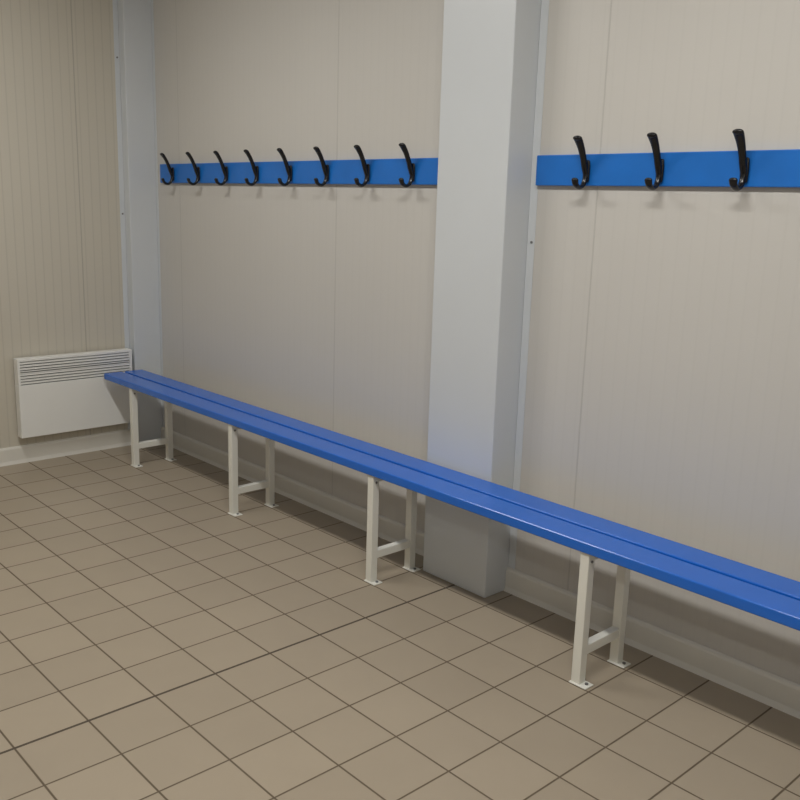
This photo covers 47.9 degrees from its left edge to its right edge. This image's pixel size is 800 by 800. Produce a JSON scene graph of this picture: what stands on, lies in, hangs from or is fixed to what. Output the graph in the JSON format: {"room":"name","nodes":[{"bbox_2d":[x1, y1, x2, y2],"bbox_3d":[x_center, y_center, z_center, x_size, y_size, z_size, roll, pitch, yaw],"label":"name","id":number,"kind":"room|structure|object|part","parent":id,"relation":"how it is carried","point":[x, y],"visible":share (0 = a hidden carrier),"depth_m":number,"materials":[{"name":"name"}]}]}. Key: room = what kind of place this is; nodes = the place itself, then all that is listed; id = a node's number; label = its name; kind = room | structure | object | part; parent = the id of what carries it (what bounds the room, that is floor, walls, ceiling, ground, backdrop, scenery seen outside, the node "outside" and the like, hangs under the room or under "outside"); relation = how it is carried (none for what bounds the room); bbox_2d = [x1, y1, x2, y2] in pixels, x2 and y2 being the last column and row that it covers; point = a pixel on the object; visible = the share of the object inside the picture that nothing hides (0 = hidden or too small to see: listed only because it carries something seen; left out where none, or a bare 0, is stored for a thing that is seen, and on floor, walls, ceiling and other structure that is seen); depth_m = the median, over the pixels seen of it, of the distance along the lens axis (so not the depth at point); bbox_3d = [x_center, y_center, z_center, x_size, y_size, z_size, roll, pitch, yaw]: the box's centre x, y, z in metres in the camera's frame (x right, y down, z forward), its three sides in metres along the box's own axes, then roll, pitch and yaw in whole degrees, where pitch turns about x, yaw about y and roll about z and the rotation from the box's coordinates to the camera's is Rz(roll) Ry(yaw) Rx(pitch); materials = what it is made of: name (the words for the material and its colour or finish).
{"room":"changing room","nodes":[
{"label":"changing room","id":0,"kind":"room"},
{"bbox_2d":[0,0,129,448],"bbox_3d":[-3.277,-0.907,3.948,4.700,2.950,0.100,-9,17,-42],"label":"wall","id":1,"kind":"structure","parent":0,"point":[61,285],"depth_m":5.08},
{"bbox_2d":[0,429,130,466],"bbox_3d":[-3.305,0.500,4.182,4.425,0.100,0.022,-9,17,-42],"label":"baseboard","id":2,"kind":"structure","parent":1,"relation":"attached to","point":[107,440],"depth_m":5.36,"materials":[{"name":"plastic"}]},
{"bbox_2d":[13,348,131,438],"bbox_3d":[-1.915,-0.051,5.318,0.684,0.455,0.080,-9,17,-42],"label":"wall heater","id":3,"kind":"object","parent":1,"relation":"attached to","point":[58,393],"visible":0.84,"depth_m":5.26,"materials":[{"name":"metal"}]},
{"bbox_2d":[20,352,129,384],"bbox_3d":[-1.891,-0.188,5.267,0.660,0.124,0.020,-9,17,-42],"label":"grille","id":4,"kind":"object","parent":3,"relation":"attached to","point":[61,369],"depth_m":5.24,"materials":[{"name":"metal"}]},
{"bbox_2d":[112,0,129,428],"bbox_3d":[-1.649,-1.212,5.337,0.030,2.850,0.003,-9,17,-42],"label":"trim","id":5,"kind":"structure","parent":1,"relation":"attached to","point":[114,2],"depth_m":5.31,"materials":[{"name":"paint"}]},
{"bbox_2d":[118,0,162,441],"bbox_3d":[-1.554,-1.170,5.393,0.175,2.950,0.068,-9,17,-42],"label":"pillar","id":6,"kind":"structure","parent":0,"point":[134,16],"depth_m":5.35,"materials":[{"name":"paint"}]},
{"bbox_2d":[0,444,799,799],"bbox_3d":[-0.819,1.219,1.692,4.800,0.100,7.400,-9,17,-42],"label":"floor","id":7,"kind":"structure","parent":0,"point":[158,642],"depth_m":2.96,"materials":[{"name":"tile"}]},
{"bbox_2d":[104,369,799,689],"bbox_3d":[-0.039,0.491,3.747,0.264,0.495,4.805,-9,17,-42],"label":"bench","id":8,"kind":"object","parent":7,"relation":"on","point":[759,592],"visible":1,"depth_m":3.22,"materials":[{"name":"blue laminate"}]},
{"bbox_3d":[-1.437,0.144,5.231,0.264,0.459,0.068,-9,17,-42],"label":"leg frame","id":9,"kind":"part","parent":8,"relation":"part of","materials":[{"name":"white metal"}]},
{"bbox_3d":[-0.730,0.329,4.483,0.264,0.459,0.068,-9,17,-42],"label":"leg frame","id":10,"kind":"part","parent":8,"relation":"part of","materials":[{"name":"white metal"}]},
{"bbox_3d":[-0.024,0.513,3.734,0.264,0.459,0.068,-9,17,-42],"label":"leg frame","id":11,"kind":"part","parent":8,"relation":"part of","materials":[{"name":"white metal"}]},
{"bbox_3d":[0.682,0.697,2.986,0.264,0.459,0.068,-9,17,-42],"label":"leg frame","id":12,"kind":"part","parent":8,"relation":"part of","materials":[{"name":"white metal"}]},
{"bbox_2d":[153,0,799,683],"bbox_3d":[0.957,-0.558,2.931,0.100,2.950,7.400,-9,17,-42],"label":"wall","id":13,"kind":"structure","parent":0,"point":[662,398],"depth_m":3.31,"materials":[{"name":"white paint"}]},
{"bbox_2d":[151,0,164,426],"bbox_3d":[-1.458,-1.221,5.406,0.003,2.850,0.024,-9,17,-42],"label":"trim","id":14,"kind":"structure","parent":13,"relation":"attached to","point":[152,13],"depth_m":5.41,"materials":[{"name":"paint"}]},
{"bbox_2d":[161,427,423,555],"bbox_3d":[-0.663,0.441,4.818,0.022,0.100,2.526,-9,17,-42],"label":"baseboard","id":15,"kind":"structure","parent":13,"relation":"attached to","point":[390,530],"depth_m":4.64,"materials":[{"name":"plastic"}]},
{"bbox_2d":[160,158,437,184],"bbox_3d":[-0.586,-1.123,4.446,0.020,0.107,2.437,-9,17,-42],"label":"hook rail","id":16,"kind":"object","parent":13,"relation":"attached to","point":[382,171],"visible":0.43,"depth_m":4.25,"materials":[{"name":"blue paint"}]},
{"bbox_2d":[160,153,173,184],"bbox_3d":[-1.336,-1.324,5.163,0.079,0.178,0.036,-9,17,-42],"label":"coat hook","id":17,"kind":"object","parent":16,"relation":"attached to","point":[171,170],"visible":1,"depth_m":5.16,"materials":[{"name":"black plastic"}]},
{"bbox_2d":[185,152,199,184],"bbox_3d":[-1.141,-1.273,4.957,0.079,0.178,0.036,-9,17,-42],"label":"coat hook","id":18,"kind":"object","parent":16,"relation":"attached to","point":[196,169],"visible":1,"depth_m":4.96,"materials":[{"name":"black plastic"}]},
{"bbox_2d":[213,151,227,185],"bbox_3d":[-0.946,-1.222,4.751,0.079,0.178,0.036,-9,17,-42],"label":"coat hook","id":19,"kind":"object","parent":16,"relation":"attached to","point":[224,169],"visible":1,"depth_m":4.75,"materials":[{"name":"black plastic"}]},
{"bbox_2d":[244,149,258,185],"bbox_3d":[-0.751,-1.172,4.544,0.079,0.178,0.036,-9,17,-42],"label":"coat hook","id":20,"kind":"object","parent":16,"relation":"attached to","point":[255,169],"visible":1,"depth_m":4.54,"materials":[{"name":"black plastic"}]},
{"bbox_2d":[277,148,291,185],"bbox_3d":[-0.556,-1.121,4.338,0.079,0.178,0.036,-9,17,-42],"label":"coat hook","id":21,"kind":"object","parent":16,"relation":"attached to","point":[288,167],"visible":1,"depth_m":4.34,"materials":[{"name":"black plastic"}]},
{"bbox_2d":[313,146,328,186],"bbox_3d":[-0.362,-1.070,4.132,0.079,0.178,0.036,-9,17,-42],"label":"coat hook","id":22,"kind":"object","parent":16,"relation":"attached to","point":[325,168],"visible":1,"depth_m":4.13,"materials":[{"name":"black plastic"}]},
{"bbox_2d":[354,145,369,186],"bbox_3d":[-0.167,-1.019,3.925,0.079,0.178,0.036,-9,17,-42],"label":"coat hook","id":23,"kind":"object","parent":16,"relation":"attached to","point":[366,167],"visible":1,"depth_m":3.92,"materials":[{"name":"black plastic"}]},
{"bbox_2d":[399,143,414,187],"bbox_3d":[0.028,-0.968,3.719,0.079,0.178,0.036,-9,17,-42],"label":"coat hook","id":24,"kind":"object","parent":16,"relation":"attached to","point":[411,166],"visible":1,"depth_m":3.72,"materials":[{"name":"black plastic"}]},
{"bbox_2d":[508,0,548,568],"bbox_3d":[0.493,-0.712,3.339,0.003,2.850,0.035,-9,17,-42],"label":"trim","id":25,"kind":"structure","parent":13,"relation":"attached to","point":[544,15],"depth_m":3.38,"materials":[{"name":"paint"}]},
{"bbox_2d":[504,567,799,718],"bbox_3d":[1.867,1.101,2.138,0.022,0.100,4.250,-9,17,-42],"label":"baseboard","id":26,"kind":"structure","parent":13,"relation":"attached to","point":[777,692],"depth_m":3.10,"materials":[{"name":"plastic"}]},
{"bbox_2d":[535,149,799,187],"bbox_3d":[1.302,-0.631,2.446,0.020,0.107,2.364,-9,17,-42],"label":"hook rail","id":27,"kind":"object","parent":13,"relation":"attached to","point":[767,168],"visible":1,"depth_m":2.87,"materials":[{"name":"blue paint"}]},
{"bbox_2d":[571,135,589,189],"bbox_3d":[0.622,-0.814,3.090,0.079,0.178,0.036,-9,17,-42],"label":"coat hook","id":28,"kind":"object","parent":27,"relation":"attached to","point":[585,164],"visible":1,"depth_m":3.09,"materials":[{"name":"black plastic"}]},
{"bbox_2d":[644,132,663,189],"bbox_3d":[0.817,-0.763,2.883,0.079,0.178,0.036,-9,17,-42],"label":"coat hook","id":29,"kind":"object","parent":27,"relation":"attached to","point":[653,138],"visible":1,"depth_m":2.88,"materials":[{"name":"black plastic"}]},
{"bbox_2d":[729,129,749,190],"bbox_3d":[1.011,-0.712,2.677,0.079,0.178,0.036,-9,17,-42],"label":"coat hook","id":30,"kind":"object","parent":27,"relation":"attached to","point":[744,161],"visible":1,"depth_m":2.67,"materials":[{"name":"black plastic"}]},
{"bbox_2d":[423,0,540,597],"bbox_3d":[0.310,-0.689,3.445,0.137,2.950,0.356,-9,17,-42],"label":"pillar","id":31,"kind":"structure","parent":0,"point":[490,48],"depth_m":3.41,"materials":[{"name":"paint"}]}
]}

